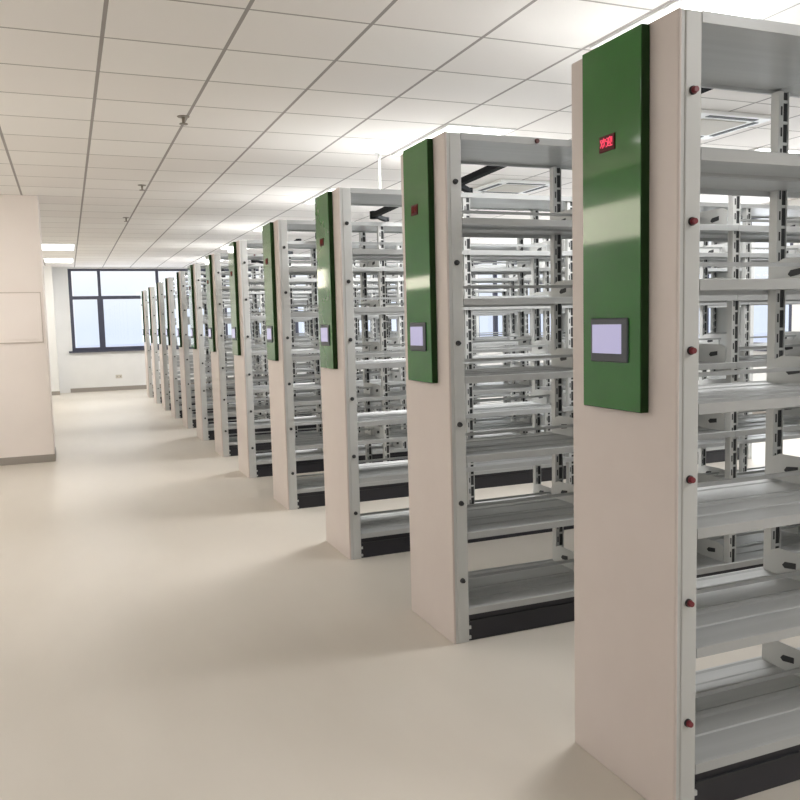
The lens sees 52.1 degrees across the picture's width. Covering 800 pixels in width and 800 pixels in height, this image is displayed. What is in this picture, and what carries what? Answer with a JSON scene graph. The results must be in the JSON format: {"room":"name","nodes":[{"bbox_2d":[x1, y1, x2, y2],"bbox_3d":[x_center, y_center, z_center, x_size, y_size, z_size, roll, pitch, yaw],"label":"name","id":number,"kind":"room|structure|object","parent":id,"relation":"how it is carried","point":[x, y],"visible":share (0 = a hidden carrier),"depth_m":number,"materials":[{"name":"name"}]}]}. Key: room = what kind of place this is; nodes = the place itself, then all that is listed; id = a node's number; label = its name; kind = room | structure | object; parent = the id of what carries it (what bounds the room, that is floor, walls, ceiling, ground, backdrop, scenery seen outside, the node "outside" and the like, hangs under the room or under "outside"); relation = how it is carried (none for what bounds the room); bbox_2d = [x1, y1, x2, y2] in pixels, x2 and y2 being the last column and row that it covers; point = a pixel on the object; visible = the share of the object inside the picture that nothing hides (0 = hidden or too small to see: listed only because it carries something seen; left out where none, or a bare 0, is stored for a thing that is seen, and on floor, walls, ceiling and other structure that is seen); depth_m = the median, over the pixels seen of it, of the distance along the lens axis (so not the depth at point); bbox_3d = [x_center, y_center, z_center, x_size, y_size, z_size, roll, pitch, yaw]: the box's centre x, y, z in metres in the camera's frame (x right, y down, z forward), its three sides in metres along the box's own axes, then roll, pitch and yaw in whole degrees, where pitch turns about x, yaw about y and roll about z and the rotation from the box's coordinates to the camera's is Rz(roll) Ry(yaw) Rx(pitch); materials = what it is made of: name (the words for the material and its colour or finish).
{"room":"library stack room","nodes":[
{"label":"library stack room","id":0,"kind":"room"},
{"bbox_2d":[0,195,54,457],"bbox_3d":[-4.541,-0.793,9.466,0.835,3.020,0.620,-4,6,-22],"label":"wall pillar","id":1,"kind":"structure","parent":0,"point":[26,407],"depth_m":9.25,"materials":[{"name":"paint"}]},
{"bbox_2d":[0,292,43,343],"bbox_3d":[-4.427,-0.917,9.157,0.770,0.574,0.018,-4,6,-22],"label":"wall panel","id":2,"kind":"object","parent":1,"relation":"attached to","point":[21,321],"visible":1,"depth_m":9.21,"materials":[{"name":"paint"}]},
{"bbox_2d":[0,447,55,465],"bbox_3d":[-4.504,0.667,9.605,0.851,0.085,0.636,-4,6,-22],"label":"baseboard","id":3,"kind":"structure","parent":1,"relation":"attached to","point":[49,457],"depth_m":9.36,"materials":[{"name":"grey"}]},
{"bbox_2d":[43,266,59,390],"bbox_3d":[-9.172,-1.581,19.010,2.160,3.020,0.550,-4,6,-22],"label":"wall","id":4,"kind":"structure","parent":0,"point":[48,278],"depth_m":19.12,"materials":[{"name":"paint"}]},
{"bbox_2d":[52,391,59,394],"bbox_3d":[-9.026,-0.101,18.892,2.168,0.090,0.010,-4,6,-22],"label":"baseboard","id":5,"kind":"structure","parent":4,"relation":"attached to","point":[53,392],"depth_m":19.26,"materials":[{"name":"grey"}]},
{"bbox_2d":[52,267,403,392],"bbox_3d":[-4.945,-1.888,21.124,11.840,3.020,0.220,-4,6,-22],"label":"wall","id":6,"kind":"structure","parent":0,"point":[88,369],"depth_m":19.99,"materials":[{"name":"paint"}]},
{"bbox_2d":[67,269,208,352],"bbox_3d":[-6.476,-2.245,20.364,3.400,2.020,0.174,-4,6,-22],"label":"window","id":7,"kind":"structure","parent":6,"relation":"in","point":[102,348],"depth_m":20.05,"materials":[{"name":"metal"},{"name":"dark painted aluminium"}]},
{"bbox_2d":[71,382,210,392],"bbox_3d":[-3.753,-0.497,21.602,9.200,0.100,0.012,-4,6,-22],"label":"baseboard","id":8,"kind":"structure","parent":6,"relation":"attached to","point":[74,390],"depth_m":20.23,"materials":[{"name":"grey"}]},
{"bbox_2d":[224,269,397,337],"bbox_3d":[-2.308,-2.509,22.040,5.000,2.020,0.174,-4,6,-22],"label":"window","id":9,"kind":"structure","parent":6,"relation":"in","point":[296,323],"depth_m":21.46,"materials":[{"name":"glass"}]},
{"bbox_2d":[0,389,799,799],"bbox_3d":[-0.555,0.591,10.601,11.840,0.150,23.340,-4,6,-22],"label":"floor","id":10,"kind":"structure","parent":0,"point":[170,629],"depth_m":3.74,"materials":[{"name":"plastic"}]},
{"bbox_2d":[140,290,359,397],"bbox_3d":[-3.351,-1.378,18.934,4.968,2.337,0.532,-4,6,-22],"label":"shelving rack","id":11,"kind":"object","parent":10,"relation":"on","point":[144,303],"visible":0.2,"depth_m":17.89,"materials":[{"name":"grey metal"}]},
{"bbox_2d":[147,286,377,402],"bbox_3d":[-2.756,-1.254,17.475,4.968,2.337,0.532,-4,6,-22],"label":"shelving rack","id":12,"kind":"object","parent":10,"relation":"on","point":[150,290],"visible":0.22,"depth_m":16.44,"materials":[{"name":"grey metal"}]},
{"bbox_2d":[155,282,404,410],"bbox_3d":[-2.158,-1.130,16.007,4.968,2.337,0.532,-4,6,-22],"label":"shelving rack","id":13,"kind":"object","parent":10,"relation":"on","point":[159,292],"visible":0.27,"depth_m":15.06,"materials":[{"name":"grey metal"}]},
{"bbox_2d":[163,277,405,417],"bbox_3d":[-1.608,-1.016,14.659,4.968,2.337,0.532,-4,6,-22],"label":"shelving rack","id":14,"kind":"object","parent":10,"relation":"on","point":[169,298],"visible":0.29,"depth_m":13.75,"materials":[{"name":"grey metal"}]},
{"bbox_2d":[174,271,479,427],"bbox_3d":[-1.040,-0.898,13.265,4.968,2.337,0.532,-4,6,-22],"label":"shelving rack","id":15,"kind":"object","parent":10,"relation":"on","point":[189,419],"visible":0.26,"depth_m":12.30,"materials":[{"name":"grey metal"}]},
{"bbox_2d":[187,263,518,440],"bbox_3d":[-0.480,-0.782,11.889,4.968,2.337,0.532,-4,6,-22],"label":"shelving rack","id":16,"kind":"object","parent":10,"relation":"on","point":[205,431],"visible":0.29,"depth_m":11.12,"materials":[{"name":"grey metal"}]},
{"bbox_2d":[205,253,565,456],"bbox_3d":[0.089,-0.664,10.495,4.968,2.337,0.532,-4,6,-22],"label":"shelving rack","id":17,"kind":"object","parent":10,"relation":"on","point":[226,446],"visible":0.23,"depth_m":9.67,"materials":[{"name":"grey metal"}]},
{"bbox_2d":[251,253,262,263],"bbox_3d":[-1.797,-1.820,10.455,0.191,0.063,1.276,-3,6,-11],"label":"support arm","id":18,"kind":"object","parent":17,"relation":"on","point":[252,261],"visible":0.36,"depth_m":10.87,"materials":[{"name":"black metal"}]},
{"bbox_2d":[228,240,565,477],"bbox_3d":[0.645,-0.549,9.129,4.968,2.337,0.532,-4,6,-22],"label":"shelving rack","id":19,"kind":"object","parent":10,"relation":"on","point":[251,464],"visible":0.32,"depth_m":8.37,"materials":[{"name":"grey metal"}]},
{"bbox_2d":[262,220,754,509],"bbox_3d":[1.232,-0.427,7.689,4.968,2.337,0.532,-4,6,-22],"label":"shelving rack","id":20,"kind":"object","parent":10,"relation":"on","point":[292,492],"visible":0.44,"depth_m":6.96,"materials":[{"name":"grey metal"}]},
{"bbox_2d":[315,187,799,559],"bbox_3d":[1.823,-0.305,6.239,4.968,2.337,0.532,-4,6,-22],"label":"shelving rack","id":21,"kind":"object","parent":10,"relation":"on","point":[357,535],"visible":0.48,"depth_m":5.46,"materials":[{"name":"grey metal"}]},
{"bbox_2d":[370,207,398,221],"bbox_3d":[-0.062,-1.460,6.199,0.191,0.063,1.276,-3,6,-11],"label":"support arm","id":22,"kind":"object","parent":21,"relation":"on","point":[377,214],"visible":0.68,"depth_m":6.51,"materials":[{"name":"black metal"}]},
{"bbox_2d":[401,131,799,643],"bbox_3d":[2.395,-0.186,4.836,4.968,2.337,0.532,-4,6,-22],"label":"shelving rack","id":23,"kind":"object","parent":10,"relation":"on","point":[461,604],"visible":0.63,"depth_m":4.00,"materials":[{"name":"grey metal"}]},
{"bbox_2d":[461,165,505,192],"bbox_3d":[0.510,-1.341,4.796,0.191,0.063,1.276,-3,6,-11],"label":"support arm","id":24,"kind":"object","parent":23,"relation":"on","point":[486,170],"visible":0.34,"depth_m":4.90,"materials":[{"name":"black metal"}]},
{"bbox_2d":[572,8,799,799],"bbox_3d":[2.956,-0.070,3.461,4.968,2.337,0.532,-4,6,-22],"label":"shelving rack","id":25,"kind":"object","parent":10,"relation":"on","point":[669,729],"visible":1,"depth_m":2.53,"materials":[{"name":"grey metal"}]},
{"bbox_2d":[701,88,711,93],"bbox_3d":[1.071,-1.225,3.420,0.191,0.063,1.276,-3,6,-11],"label":"support arm","id":26,"kind":"object","parent":25,"relation":"on","point":[703,90],"visible":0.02,"depth_m":3.12,"materials":[{"name":"black metal"}]},
{"bbox_2d":[0,0,799,267],"bbox_3d":[-0.635,-2.563,10.302,11.840,0.150,23.340,-4,6,-22],"label":"ceiling","id":27,"kind":"structure","parent":0,"point":[286,102],"depth_m":5.61,"materials":[{"name":"tile"}]},
{"bbox_2d":[42,243,74,250],"bbox_3d":[-6.199,-2.767,14.787,0.600,0.012,1.200,-4,6,-22],"label":"recessed light","id":28,"kind":"object","parent":27,"relation":"in","point":[45,246],"visible":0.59,"depth_m":14.71,"materials":[{"name":"white plastic"}]},
{"bbox_2d":[43,258,73,262],"bbox_3d":[-7.346,-3.005,17.603,0.600,0.012,1.200,-4,6,-22],"label":"recessed light","id":29,"kind":"object","parent":27,"relation":"in","point":[46,260],"visible":0.9,"depth_m":17.59,"materials":[{"name":"white plastic"}]},
{"bbox_2d":[177,115,189,124],"bbox_3d":[-1.565,-2.020,5.907,0.088,0.056,0.090,-4,6,-22],"label":"sprinkler","id":30,"kind":"object","parent":27,"relation":"attached to","point":[183,117],"visible":1,"depth_m":5.90,"materials":[{"name":"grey metal"}]},
{"bbox_2d":[218,242,250,248],"bbox_3d":[-3.018,-2.907,15.421,0.600,0.012,1.200,-4,6,-22],"label":"recessed light","id":31,"kind":"object","parent":27,"relation":"in","point":[226,245],"visible":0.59,"depth_m":15.61,"materials":[{"name":"white plastic"}]},
{"bbox_2d":[251,221,288,231],"bbox_3d":[-1.871,-2.669,12.606,0.600,0.012,1.200,-4,6,-22],"label":"recessed light","id":32,"kind":"object","parent":27,"relation":"in","point":[259,228],"visible":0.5,"depth_m":12.65,"materials":[{"name":"white plastic"}]},
{"bbox_2d":[302,187,335,203],"bbox_3d":[-0.723,-2.431,9.790,0.600,0.012,1.200,-4,6,-22],"label":"recessed light","id":33,"kind":"object","parent":27,"relation":"in","point":[311,200],"visible":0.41,"depth_m":9.76,"materials":[{"name":"white plastic"}]},
{"bbox_2d":[375,153,382,188],"bbox_3d":[-0.186,-2.057,7.387,0.078,0.330,0.080,-4,6,-22],"label":"conduit","id":34,"kind":"object","parent":27,"relation":"hanging from","point":[378,154],"visible":0.83,"depth_m":7.38,"materials":[{"name":"white plastic"}]},
{"bbox_2d":[391,123,515,155],"bbox_3d":[0.425,-2.193,6.974,0.600,0.012,1.200,-4,6,-22],"label":"recessed light","id":35,"kind":"object","parent":27,"relation":"in","point":[457,128],"visible":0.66,"depth_m":6.54,"materials":[{"name":"white plastic"}]},
{"bbox_2d":[473,179,549,193],"bbox_3d":[1.285,-2.422,9.309,0.720,0.036,0.720,-4,6,-22],"label":"air conditioner","id":36,"kind":"object","parent":27,"relation":"attached to","point":[508,186],"visible":0.83,"depth_m":9.19,"materials":[{"name":"white plastic"}]},
{"bbox_2d":[487,184,538,192],"bbox_3d":[1.285,-2.408,9.311,0.440,0.007,0.440,-4,6,-22],"label":"grille","id":37,"kind":"object","parent":36,"relation":"attached to","point":[517,188],"depth_m":9.28,"materials":[{"name":"beige"}]},
{"bbox_2d":[590,0,799,48],"bbox_3d":[1.572,-1.955,4.158,0.600,0.012,1.200,-4,6,-22],"label":"recessed light","id":38,"kind":"object","parent":27,"relation":"in","point":[757,9],"visible":0.42,"depth_m":4.06,"materials":[{"name":"white plastic"}]},
{"bbox_2d":[701,109,770,138],"bbox_3d":[2.425,-2.186,6.512,0.720,0.036,0.720,-4,6,-22],"label":"air conditioner","id":39,"kind":"object","parent":27,"relation":"attached to","point":[714,123],"visible":0.56,"depth_m":6.33,"materials":[{"name":"white plastic"}]},
{"bbox_2d":[701,119,745,134],"bbox_3d":[2.425,-2.172,6.513,0.440,0.007,0.440,-4,6,-22],"label":"grille","id":40,"kind":"object","parent":39,"relation":"attached to","point":[708,126],"depth_m":6.44,"materials":[{"name":"beige"}]},
{"bbox_2d":[751,147,799,153],"bbox_3d":[3.370,-2.380,8.159,0.600,0.012,1.200,-4,6,-22],"label":"recessed light","id":41,"kind":"object","parent":27,"relation":"in","point":[796,151],"visible":0.21,"depth_m":7.63,"materials":[{"name":"white plastic"}]},
{"bbox_2d":[755,149,799,153],"bbox_3d":[3.370,-2.382,8.159,0.550,0.007,1.150,-4,6,-22],"label":"diffuser","id":42,"kind":"object","parent":41,"relation":"attached to","point":[797,151],"depth_m":7.65,"materials":[{"name":"white plastic"}]},
{"bbox_2d":[474,199,799,384],"bbox_3d":[4.851,-1.326,12.588,0.120,3.020,23.000,-4,6,-22],"label":"wall","id":43,"kind":"structure","parent":0,"point":[796,202],"depth_m":11.65,"materials":[{"name":"paint"}]},
{"bbox_2d":[474,261,542,336],"bbox_3d":[2.004,-2.323,19.381,0.174,1.935,6.600,-4,6,-22],"label":"window","id":44,"kind":"structure","parent":43,"relation":"in","point":[495,318],"depth_m":18.98,"materials":[{"name":"glass"}]},
{"bbox_2d":[699,218,792,350],"bbox_3d":[4.393,-1.827,13.518,0.174,1.935,5.300,-4,6,-22],"label":"window","id":45,"kind":"structure","parent":43,"relation":"in","point":[790,306],"depth_m":11.61,"materials":[{"name":"glass"}]},
{"bbox_2d":[752,411,765,413],"bbox_3d":[4.829,0.131,12.696,0.012,0.100,22.988,-4,6,-22],"label":"baseboard","id":46,"kind":"structure","parent":43,"relation":"attached to","point":[759,412],"depth_m":11.80,"materials":[{"name":"grey"}]},
{"label":"outside","id":47,"kind":"structure","parent":0,"visible":0},
{"bbox_2d":[76,333,766,347],"bbox_3d":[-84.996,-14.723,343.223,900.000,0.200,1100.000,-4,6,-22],"label":"ground","id":48,"kind":"structure","parent":47,"point":[761,340],"depth_m":773.24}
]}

